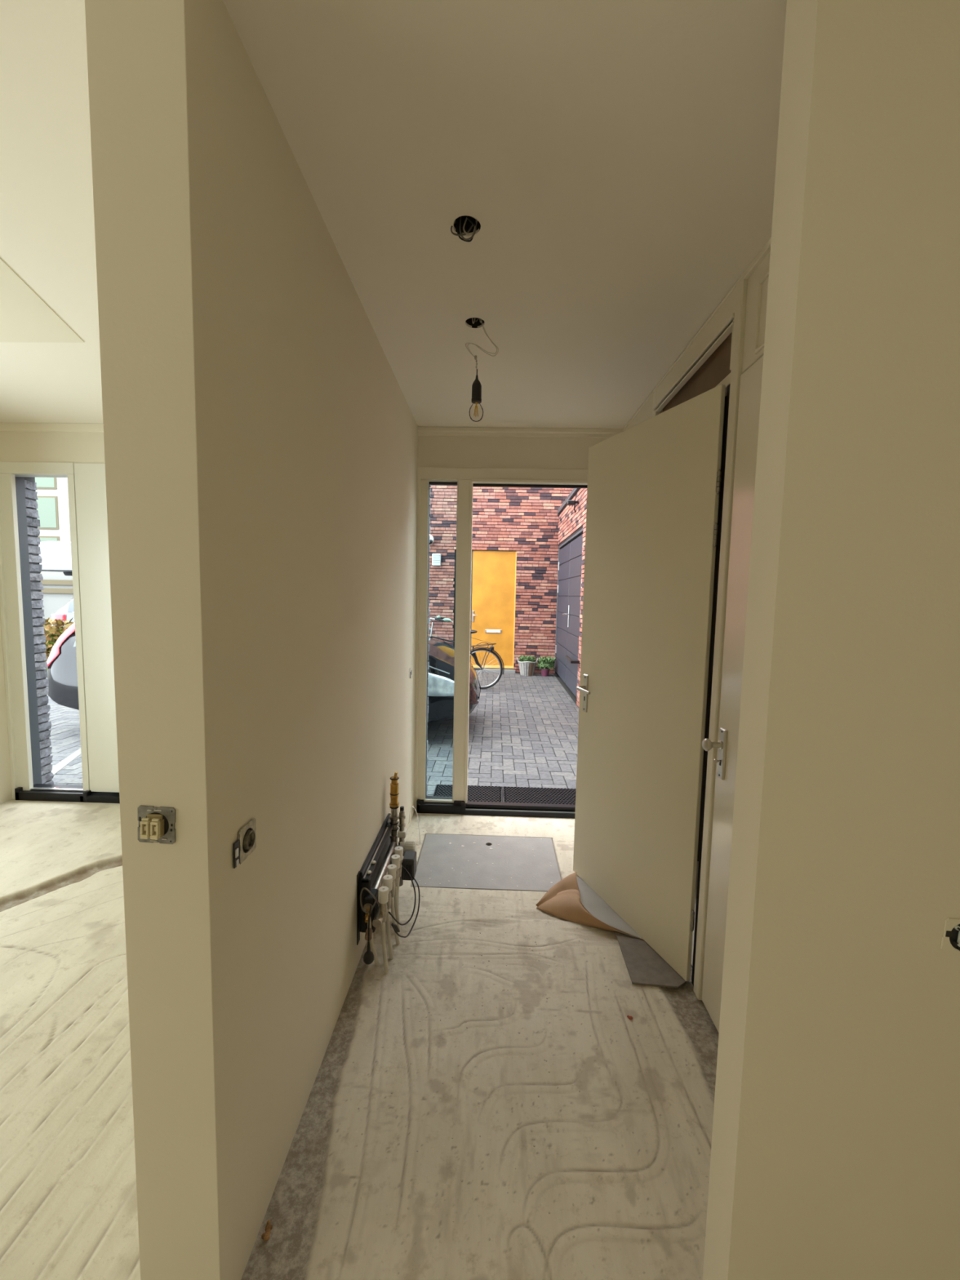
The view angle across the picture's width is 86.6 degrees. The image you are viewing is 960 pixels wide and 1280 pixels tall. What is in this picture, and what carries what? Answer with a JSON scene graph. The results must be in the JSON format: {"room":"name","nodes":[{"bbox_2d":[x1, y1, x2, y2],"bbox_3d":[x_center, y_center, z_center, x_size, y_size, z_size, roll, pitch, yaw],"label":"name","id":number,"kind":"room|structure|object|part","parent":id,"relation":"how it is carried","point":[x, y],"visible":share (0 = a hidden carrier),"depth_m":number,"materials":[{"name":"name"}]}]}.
{"room":"building under construction","nodes":[
{"label":"building under construction","id":0,"kind":"room"},
{"bbox_2d":[0,608,12,804],"bbox_3d":[-3.524,0.161,-0.122,0.150,2.640,7.720,1,5,2],"label":"wall","id":1,"kind":"structure","parent":0,"point":[6,793],"depth_m":3.59,"materials":[{"name":"paint"}]},
{"bbox_2d":[0,257,84,342],"bbox_3d":[-2.377,-1.207,0.643,2.040,0.005,3.350,1,5,2],"label":"ceiling","id":2,"kind":"structure","parent":1,"relation":"attached to","point":[24,317],"depth_m":2.09,"materials":[{"name":"paint"}]},
{"bbox_2d":[84,0,417,1279],"bbox_3d":[-0.555,0.014,2.222,0.168,2.640,2.570,1,5,2],"label":"wall","id":3,"kind":"structure","parent":0,"point":[260,433],"depth_m":1.04,"materials":[{"name":"paint"}]},
{"bbox_2d":[137,804,175,844],"bbox_3d":[-0.611,0.349,0.954,0.073,0.073,0.020,1,5,2],"label":"insert","id":4,"kind":"object","parent":3,"relation":"attached to","point":[152,828],"visible":1,"depth_m":0.96,"materials":[{"name":"metal"}]},
{"bbox_2d":[144,813,164,837],"bbox_3d":[-0.614,0.348,0.957,0.035,0.041,0.012,3,5,1],"label":"switch","id":5,"kind":"object","parent":4,"relation":"attached to","point":[153,823],"depth_m":0.95,"materials":[{"name":"beige plastic"}]},
{"bbox_2d":[233,817,256,868],"bbox_3d":[-0.507,0.440,1.105,0.010,0.072,0.094,1,4,2],"label":"outlet box","id":6,"kind":"object","parent":3,"relation":"attached to","point":[246,844],"visible":1,"depth_m":1.10,"materials":[{"name":"black"}]},
{"bbox_2d":[408,667,411,678],"bbox_3d":[-0.446,0.213,3.266,0.007,0.068,0.068,1,5,2],"label":"outlet","id":7,"kind":"object","parent":3,"relation":"attached to","point":[410,670],"visible":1,"depth_m":3.25,"materials":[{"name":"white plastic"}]},
{"bbox_2d":[0,431,607,469],"bbox_3d":[-0.618,-0.107,3.574,5.440,2.640,0.140,1,5,2],"label":"wall","id":8,"kind":"structure","parent":0,"point":[505,452],"depth_m":3.39,"materials":[{"name":"paint"}]},
{"bbox_2d":[0,461,89,799],"bbox_3d":[-1.220,0.013,3.607,4.240,2.392,0.212,1,5,2],"label":"window","id":9,"kind":"structure","parent":8,"relation":"in","point":[15,603],"depth_m":3.59,"materials":[{"name":"white paint"}]},
{"bbox_2d":[14,462,119,803],"bbox_3d":[-2.653,-0.023,3.609,1.305,2.375,0.167,1,5,2],"label":"door","id":10,"kind":"structure","parent":8,"relation":"in","point":[90,477],"depth_m":3.57,"materials":[{"name":"white paint"}]},
{"bbox_2d":[0,422,624,438],"bbox_3d":[-1.177,-1.400,3.397,4.275,0.054,0.023,1,5,2],"label":"trim","id":11,"kind":"structure","parent":8,"relation":"attached to","point":[13,427],"depth_m":3.36,"materials":[{"name":"beige paint"}]},
{"bbox_2d":[414,466,587,818],"bbox_3d":[0.235,0.041,3.527,1.345,2.377,0.170,1,5,2],"label":"door frame","id":12,"kind":"structure","parent":8,"relation":"in","point":[468,477],"depth_m":3.48,"materials":[{"name":"beige paint"}]},
{"bbox_2d":[423,479,458,802],"bbox_3d":[-0.269,0.035,3.527,0.212,2.227,0.058,1,5,2],"label":"window","id":13,"kind":"structure","parent":12,"relation":"attached to","point":[430,482],"depth_m":3.51,"materials":[{"name":"white paint"}]},
{"bbox_2d":[45,669,578,802],"bbox_3d":[-13.077,-1.513,32.194,52.000,0.053,56.400,1,5,2],"label":"ground","id":14,"kind":"structure","parent":0,"point":[523,730],"depth_m":5.51,"materials":[{"name":"grey"}]},
{"bbox_2d":[24,476,53,784],"bbox_3d":[-3.387,-0.033,3.810,0.196,2.380,0.116,1,5,2],"label":"brick pier","id":15,"kind":"object","parent":14,"relation":"on","point":[32,513],"visible":0.38,"depth_m":3.81,"materials":[{"name":"grey brick"}]},
{"bbox_2d":[35,477,70,575],"bbox_3d":[-26.416,-7.722,33.274,16.000,11.600,5.960,1,5,2],"label":"house","id":16,"kind":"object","parent":14,"relation":"on","point":[52,495],"visible":0.08,"depth_m":30.28,"materials":[{"name":"white paint"}]},
{"bbox_3d":[-25.830,-9.914,30.086,1.350,1.750,0.030,1,5,2],"label":"pane","id":17,"kind":"part","parent":16,"relation":"part of","materials":[{"name":"green"}]},
{"bbox_3d":[-25.877,-7.574,30.293,1.350,1.750,0.030,1,5,2],"label":"pane","id":18,"kind":"part","parent":16,"relation":"part of","materials":[{"name":"green"}]},
{"bbox_3d":[-25.924,-5.233,30.499,1.350,1.750,0.030,1,5,2],"label":"pane","id":19,"kind":"part","parent":16,"relation":"part of","materials":[{"name":"green glass"}]},
{"bbox_2d":[40,575,73,624],"bbox_3d":[-17.362,-1.707,21.891,16.000,1.980,5.140,1,5,2],"label":"deck","id":20,"kind":"object","parent":14,"relation":"on","point":[58,591],"visible":0.02,"depth_m":19.39,"materials":[{"name":"grey concrete"}]},
{"bbox_2d":[38,541,72,575],"bbox_3d":[-16.644,-3.353,21.193,4.400,1.450,1.958,2,5,10],"label":"parked car","id":21,"kind":"object","parent":20,"relation":"on","point":[55,556],"visible":0.19,"depth_m":20.47,"materials":[{"name":"paint"}]},
{"bbox_2d":[43,617,74,670],"bbox_3d":[-7.151,-0.317,9.248,2.217,1.771,0.943,0,5,-8],"label":"hedge","id":22,"kind":"object","parent":14,"relation":"on","point":[52,633],"visible":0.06,"depth_m":8.94,"materials":[{"name":"green plant"}]},
{"bbox_2d":[51,598,74,626],"bbox_3d":[-7.883,-0.512,12.945,4.400,1.450,1.958,-1,5,-18],"label":"parked car","id":23,"kind":"object","parent":14,"relation":"on","point":[67,611],"visible":0.02,"depth_m":11.59,"materials":[{"name":"silver metal"}]},
{"bbox_2d":[51,613,66,621],"bbox_3d":[-9.556,-0.510,11.538,0.330,0.153,0.068,1,5,-2],"label":"tail lamp","id":24,"kind":"object","parent":23,"relation":"attached to","point":[58,616],"depth_m":11.53,"materials":[{"name":"red plastic"}]},
{"bbox_2d":[46,622,480,722],"bbox_3d":[-2.285,0.257,6.076,4.580,1.449,1.959,1,5,2],"label":"parked car","id":25,"kind":"object","parent":14,"relation":"on","point":[62,673],"visible":0.17,"depth_m":5.32,"materials":[{"name":"black paint"}]},
{"bbox_2d":[46,622,75,667],"bbox_3d":[-4.315,-0.007,5.364,0.522,0.621,0.115,0,5,-13],"label":"tail lamp","id":26,"kind":"object","parent":25,"relation":"attached to","point":[62,655],"depth_m":5.32,"materials":[{"name":"red plastic"}]},
{"bbox_2d":[426,484,431,795],"bbox_3d":[-0.438,0.030,3.742,0.118,2.386,0.110,1,5,2],"label":"brick column","id":27,"kind":"structure","parent":14,"relation":"on","point":[429,485],"depth_m":3.77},
{"bbox_2d":[429,615,504,688],"bbox_3d":[-0.517,0.196,8.448,1.850,1.225,0.644,1,5,2],"label":"bicycle","id":28,"kind":"object","parent":14,"relation":"on","point":[491,650],"visible":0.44,"depth_m":8.42,"materials":[{"name":"black metal"}]},
{"bbox_3d":[-0.521,0.228,8.451,1.137,0.586,0.142,1,5,2],"label":"frame","id":29,"kind":"part","parent":28,"relation":"part of","materials":[{"name":"black metal"}]},
{"bbox_2d":[433,784,502,802],"bbox_3d":[-0.091,1.205,3.985,0.538,0.016,0.328,1,5,2],"label":"rubber mat","id":30,"kind":"object","parent":14,"relation":"on","point":[475,793],"visible":0.62,"depth_m":3.99,"materials":[{"name":"black rubber"}]},
{"bbox_2d":[427,484,573,673],"bbox_3d":[-1.358,-2.083,10.323,11.616,5.400,0.360,1,5,2],"label":"brick building","id":31,"kind":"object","parent":14,"relation":"on","point":[515,532],"visible":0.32,"depth_m":10.23,"materials":[{"name":"red brick"}]},
{"bbox_2d":[429,534,433,544],"bbox_3d":[-1.006,-1.982,10.058,0.190,0.200,0.223,1,5,2],"label":"dome camera","id":32,"kind":"object","parent":31,"relation":"attached to","point":[431,536],"visible":0.3,"depth_m":9.98,"materials":[{"name":"white plastic"}]},
{"bbox_2d":[431,553,440,565],"bbox_3d":[-0.871,-1.606,10.178,0.170,0.235,0.078,1,5,2],"label":"alarm box","id":33,"kind":"object","parent":31,"relation":"attached to","point":[436,557],"visible":1,"depth_m":10.15,"materials":[{"name":"white plastic"}]},
{"bbox_3d":[-0.108,-0.477,10.330,0.096,0.230,0.067,1,5,2],"label":"door handle","id":34,"kind":"part","parent":31,"relation":"part of","materials":[{"name":"silver metal"}]},
{"bbox_3d":[0.095,-0.617,10.398,1.242,2.425,0.120,1,5,2],"label":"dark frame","id":35,"kind":"part","parent":31,"relation":"part of","materials":[{"name":"yellow"}]},
{"bbox_3d":[0.272,-0.623,10.364,0.873,2.350,0.055,1,5,2],"label":"door","id":36,"kind":"part","parent":31,"relation":"part of","materials":[{"name":"yellow paint"}]},
{"bbox_2d":[516,654,537,675],"bbox_3d":[0.936,0.495,10.078,0.393,0.400,0.392,4,6,32],"label":"basket planter","id":37,"kind":"object","parent":14,"relation":"on","point":[526,664],"visible":1,"depth_m":9.97,"materials":[{"name":"white wicker"}]},
{"bbox_2d":[502,786,576,804],"bbox_3d":[0.541,1.219,3.967,0.714,0.016,0.328,1,5,2],"label":"rubber mat","id":38,"kind":"object","parent":14,"relation":"on","point":[511,794],"visible":0.8,"depth_m":3.97,"materials":[{"name":"black rubber"}]},
{"bbox_2d":[536,656,555,676],"bbox_3d":[1.301,0.513,10.001,0.386,0.392,0.320,1,5,2],"label":"flower pot","id":39,"kind":"object","parent":14,"relation":"on","point":[545,664],"visible":1,"depth_m":9.93,"materials":[{"name":"pink"}]},
{"bbox_3d":[1.281,0.630,10.010,0.184,0.156,0.184,1,5,2],"label":"pot","id":40,"kind":"part","parent":39,"relation":"part of","materials":[{"name":"pink"}]},
{"bbox_2d":[554,488,586,706],"bbox_3d":[2.795,-0.699,7.814,3.020,3.250,4.710,1,5,2],"label":"building","id":41,"kind":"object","parent":14,"relation":"on","point":[572,512],"visible":0.13,"depth_m":8.35,"materials":[{"name":"grey metal"}]},
{"bbox_3d":[1.520,0.250,9.510,0.018,0.292,1.429,1,5,2],"label":"panel","id":42,"kind":"part","parent":41,"relation":"part of","materials":[{"name":"grey metal"}]},
{"bbox_3d":[1.514,0.552,9.536,0.018,0.292,1.429,1,5,2],"label":"panel","id":43,"kind":"part","parent":41,"relation":"part of","materials":[{"name":"grey metal"}]},
{"bbox_3d":[1.526,-0.053,9.483,0.018,0.292,1.429,1,5,2],"label":"panel","id":44,"kind":"part","parent":41,"relation":"part of","materials":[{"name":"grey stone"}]},
{"bbox_3d":[1.538,-0.658,9.430,0.018,0.292,1.429,1,5,2],"label":"panel","id":45,"kind":"part","parent":41,"relation":"part of","materials":[{"name":"grey metal"}]},
{"bbox_3d":[1.532,-0.355,9.456,0.018,0.292,1.429,1,5,2],"label":"panel","id":46,"kind":"part","parent":41,"relation":"part of","materials":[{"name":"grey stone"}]},
{"bbox_3d":[1.544,-0.960,9.403,0.018,0.292,1.429,1,5,2],"label":"panel","id":47,"kind":"part","parent":41,"relation":"part of","materials":[{"name":"grey metal"}]},
{"bbox_3d":[1.550,-1.263,9.376,0.018,0.292,1.429,1,5,2],"label":"panel","id":48,"kind":"part","parent":41,"relation":"part of","materials":[{"name":"grey metal"}]},
{"bbox_3d":[1.556,-0.506,9.442,0.030,2.440,1.435,1,5,2],"label":"garage door","id":49,"kind":"part","parent":41,"relation":"part of","materials":[{"name":"grey metal"}]},
{"bbox_3d":[1.556,-1.565,9.349,0.018,0.292,1.429,1,5,2],"label":"panel","id":50,"kind":"part","parent":41,"relation":"part of","materials":[{"name":"grey metal"}]},
{"bbox_3d":[1.459,-0.404,8.608,0.082,0.370,0.400,1,5,2],"label":"garage handle","id":51,"kind":"part","parent":41,"relation":"part of","materials":[{"name":"silver metal"}]},
{"bbox_3d":[1.528,-0.467,8.764,0.075,2.530,2.935,1,5,2],"label":"door frame","id":52,"kind":"part","parent":41,"relation":"part of","materials":[{"name":"grey metal"}]},
{"bbox_3d":[1.472,0.675,8.135,0.018,0.292,1.344,1,5,2],"label":"panel","id":53,"kind":"part","parent":41,"relation":"part of","materials":[{"name":"grey metal"}]},
{"bbox_3d":[1.478,0.373,8.108,0.018,0.292,1.344,1,5,2],"label":"panel","id":54,"kind":"part","parent":41,"relation":"part of","materials":[{"name":"grey metal"}]},
{"bbox_2d":[566,500,579,512],"bbox_3d":[1.408,-2.028,7.767,0.190,0.149,0.305,1,5,2],"label":"wall lamp","id":55,"kind":"object","parent":41,"relation":"attached to","point":[575,503],"depth_m":7.66,"materials":[{"name":"black plastic"}]},
{"bbox_3d":[1.484,0.070,8.081,0.018,0.292,1.344,1,5,2],"label":"panel","id":56,"kind":"part","parent":41,"relation":"part of","materials":[{"name":"grey metal"}]},
{"bbox_3d":[1.490,-0.232,8.055,0.018,0.292,1.344,1,5,2],"label":"panel","id":57,"kind":"part","parent":41,"relation":"part of","materials":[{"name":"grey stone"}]},
{"bbox_3d":[1.514,-0.383,8.041,0.030,2.440,1.350,1,5,2],"label":"garage door","id":58,"kind":"part","parent":41,"relation":"part of","materials":[{"name":"grey metal"}]},
{"bbox_3d":[1.496,-0.535,8.028,0.018,0.292,1.344,1,5,2],"label":"panel","id":59,"kind":"part","parent":41,"relation":"part of","materials":[{"name":"grey metal"}]},
{"bbox_3d":[1.502,-0.837,8.001,0.018,0.292,1.344,1,5,2],"label":"panel","id":60,"kind":"part","parent":41,"relation":"part of","materials":[{"name":"grey metal"}]},
{"bbox_3d":[1.508,-1.140,7.975,0.018,0.292,1.344,1,5,2],"label":"panel","id":61,"kind":"part","parent":41,"relation":"part of","materials":[{"name":"grey metal"}]},
{"bbox_3d":[1.514,-1.442,7.948,0.018,0.292,1.344,1,5,2],"label":"panel","id":62,"kind":"part","parent":41,"relation":"part of","materials":[{"name":"grey metal"}]},
{"bbox_2d":[0,799,719,1279],"bbox_3d":[-0.837,1.543,-0.081,5.600,0.043,7.720,1,5,2],"label":"floor","id":63,"kind":"structure","parent":0,"point":[68,1211],"depth_m":1.55,"materials":[{"name":"beige concrete"}]},
{"bbox_2d":[261,1219,272,1241],"bbox_3d":[-0.510,1.420,1.225,0.021,0.010,0.041,1,5,2],"label":"rubble","id":64,"kind":"object","parent":63,"relation":"on","point":[265,1236],"visible":1,"depth_m":1.22,"materials":[{"name":"stone"}]},
{"bbox_2d":[356,771,420,973],"bbox_3d":[-0.376,0.995,2.585,0.220,0.654,1.250,1,5,2],"label":"heating unit","id":65,"kind":"object","parent":63,"relation":"on","point":[384,855],"visible":0.99,"depth_m":2.23,"materials":[{"name":"black plastic"}]},
{"bbox_3d":[-0.469,0.957,2.317,0.006,0.004,0.460,1,5,2],"label":"rail","id":66,"kind":"part","parent":65,"relation":"part of","materials":[{"name":"black metal"}]},
{"bbox_3d":[-0.390,1.097,2.061,0.030,0.083,0.030,3,6,24],"label":"valve stem","id":67,"kind":"part","parent":65,"relation":"part of","materials":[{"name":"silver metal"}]},
{"bbox_3d":[-0.388,1.087,2.140,0.030,0.083,0.030,3,6,24],"label":"valve stem","id":68,"kind":"part","parent":65,"relation":"part of","materials":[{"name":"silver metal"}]},
{"bbox_3d":[-0.385,1.080,2.225,0.030,0.083,0.030,3,6,24],"label":"valve stem","id":69,"kind":"part","parent":65,"relation":"part of","materials":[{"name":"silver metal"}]},
{"bbox_3d":[-0.383,1.072,2.310,0.030,0.083,0.030,3,6,24],"label":"valve stem","id":70,"kind":"part","parent":65,"relation":"part of","materials":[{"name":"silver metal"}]},
{"bbox_3d":[-0.381,1.066,2.385,0.030,0.083,0.030,3,6,24],"label":"valve stem","id":71,"kind":"part","parent":65,"relation":"part of","materials":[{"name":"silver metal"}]},
{"bbox_3d":[-0.365,1.039,2.567,0.078,0.049,0.049,1,5,2],"label":"thermostat knob","id":72,"kind":"part","parent":65,"relation":"part of","materials":[{"name":"white plastic"}]},
{"bbox_2d":[411,833,560,891],"bbox_3d":[0.046,1.285,2.958,0.797,0.022,0.588,1,5,2],"label":"floor hatch","id":73,"kind":"object","parent":63,"relation":"on","point":[477,862],"visible":1,"depth_m":2.91,"materials":[{"name":"grey"}]},
{"bbox_2d":[268,826,711,1274],"bbox_3d":[0.136,1.337,2.273,1.246,0.004,2.408,1,5,2],"label":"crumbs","id":74,"kind":"object","parent":63,"relation":"on","point":[478,1103],"visible":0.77,"depth_m":1.56,"materials":[{"name":"beige"}]},
{"bbox_2d":[535,871,643,939],"bbox_3d":[0.583,1.273,2.475,0.499,0.107,0.377,6,7,42],"label":"paper sheet","id":75,"kind":"object","parent":63,"relation":"on","point":[571,899],"visible":0.86,"depth_m":2.47,"materials":[{"name":"brown paper"}]},
{"bbox_2d":[613,931,686,987],"bbox_3d":[0.714,1.342,2.287,0.240,0.007,0.558,1,5,2],"label":"flat board","id":76,"kind":"object","parent":63,"relation":"on","point":[645,966],"visible":0.65,"depth_m":2.12,"materials":[{"name":"grey cardboard"}]},
{"bbox_2d":[0,0,786,428],"bbox_3d":[-0.783,-1.172,-0.320,5.600,0.160,7.720,1,5,2],"label":"ceiling","id":77,"kind":"structure","parent":0,"point":[615,161],"depth_m":1.35,"materials":[{"name":"white paint"}]},
{"bbox_2d":[450,215,480,241],"bbox_3d":[-0.039,-1.265,1.523,0.083,0.149,0.083,5,6,39],"label":"ceiling box","id":78,"kind":"object","parent":77,"relation":"attached to","point":[466,224],"depth_m":1.53,"materials":[{"name":"black plastic"}]},
{"bbox_2d":[465,317,484,328],"bbox_3d":[-0.019,-1.333,2.064,0.080,0.107,0.080,1,5,2],"label":"ceiling box","id":79,"kind":"object","parent":77,"relation":"attached to","point":[474,322],"depth_m":2.10,"materials":[{"name":"black plastic"}]},
{"bbox_2d":[465,319,498,422],"bbox_3d":[0.006,-1.114,2.083,0.136,0.427,0.060,1,5,2],"label":"lamp","id":80,"kind":"object","parent":79,"relation":"hanging from","point":[476,399],"visible":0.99,"depth_m":2.08,"materials":[{"name":"black metal"}]},
{"bbox_3d":[-0.015,-0.940,2.098,0.060,0.077,0.060,1,5,2],"label":"glass bulb","id":81,"kind":"part","parent":80,"relation":"part of","materials":[{"name":"clear glass"}]},
{"bbox_2d":[625,394,653,430],"bbox_3d":[0.956,-0.037,3.142,0.096,2.640,0.640,1,5,2],"label":"wall","id":82,"kind":"structure","parent":0,"point":[646,412],"depth_m":2.88,"materials":[{"name":"paint"}]},
{"bbox_2d":[697,395,726,861],"bbox_3d":[1.284,0.074,1.952,0.740,2.640,1.950,1,5,2],"label":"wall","id":83,"kind":"structure","parent":0,"point":[725,404],"depth_m":2.87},
{"bbox_2d":[622,237,771,999],"bbox_3d":[0.907,0.038,2.221,0.080,2.630,2.470,1,5,2],"label":"door frame","id":84,"kind":"structure","parent":83,"relation":"in","point":[731,340],"depth_m":1.87,"materials":[{"name":"beige paint"}]},
{"bbox_2d":[573,384,725,981],"bbox_3d":[0.683,0.183,2.320,0.101,2.290,0.883,-1,5,-21],"label":"door","id":85,"kind":"structure","parent":84,"relation":"attached to","point":[653,490],"depth_m":2.21,"materials":[{"name":"beige paint"}]},
{"bbox_3d":[0.544,0.258,2.631,0.059,0.024,0.116,-1,5,-21],"label":"lever","id":86,"kind":"part","parent":85,"relation":"part of","materials":[{"name":"silver metal"}]},
{"bbox_3d":[0.556,0.281,2.689,0.009,0.200,0.042,-1,5,-21],"label":"handle plate","id":87,"kind":"part","parent":85,"relation":"part of","materials":[{"name":"silver metal"}]},
{"bbox_3d":[0.907,-1.088,2.236,0.030,0.190,0.903,1,5,2],"label":"transom moulding","id":88,"kind":"part","parent":84,"relation":"part of","materials":[{"name":"beige paint"}]},
{"bbox_2d":[702,355,763,1032],"bbox_3d":[0.836,0.268,1.429,0.115,2.284,0.828,1,5,2],"label":"door","id":89,"kind":"structure","parent":84,"relation":"attached to","point":[750,384],"depth_m":1.75,"materials":[{"name":"beige paint"}]},
{"bbox_3d":[0.819,0.370,1.798,0.066,0.045,0.045,1,5,2],"label":"knob","id":90,"kind":"part","parent":89,"relation":"part of","materials":[{"name":"silver metal"}]},
{"bbox_3d":[0.857,0.402,1.799,0.012,0.178,0.040,1,5,2],"label":"knob plate","id":91,"kind":"part","parent":89,"relation":"part of","materials":[{"name":"silver metal"}]},
{"bbox_3d":[0.884,-1.048,1.311,0.024,0.307,0.846,1,5,2],"label":"panel moulding","id":92,"kind":"part","parent":84,"relation":"part of","materials":[{"name":"beige paint"}]},
{"bbox_2d":[702,0,959,1279],"bbox_3d":[1.266,0.164,0.931,1.514,2.640,0.100,1,5,2],"label":"wall","id":93,"kind":"structure","parent":0,"point":[835,1147],"depth_m":0.90,"materials":[{"name":"paint"}]},
{"bbox_2d":[940,917,959,952],"bbox_3d":[0.876,0.537,0.919,0.076,0.066,0.010,1,5,2],"label":"wall box","id":94,"kind":"object","parent":93,"relation":"attached to","point":[950,942],"visible":1,"depth_m":0.92,"materials":[{"name":"paint"}]}
]}

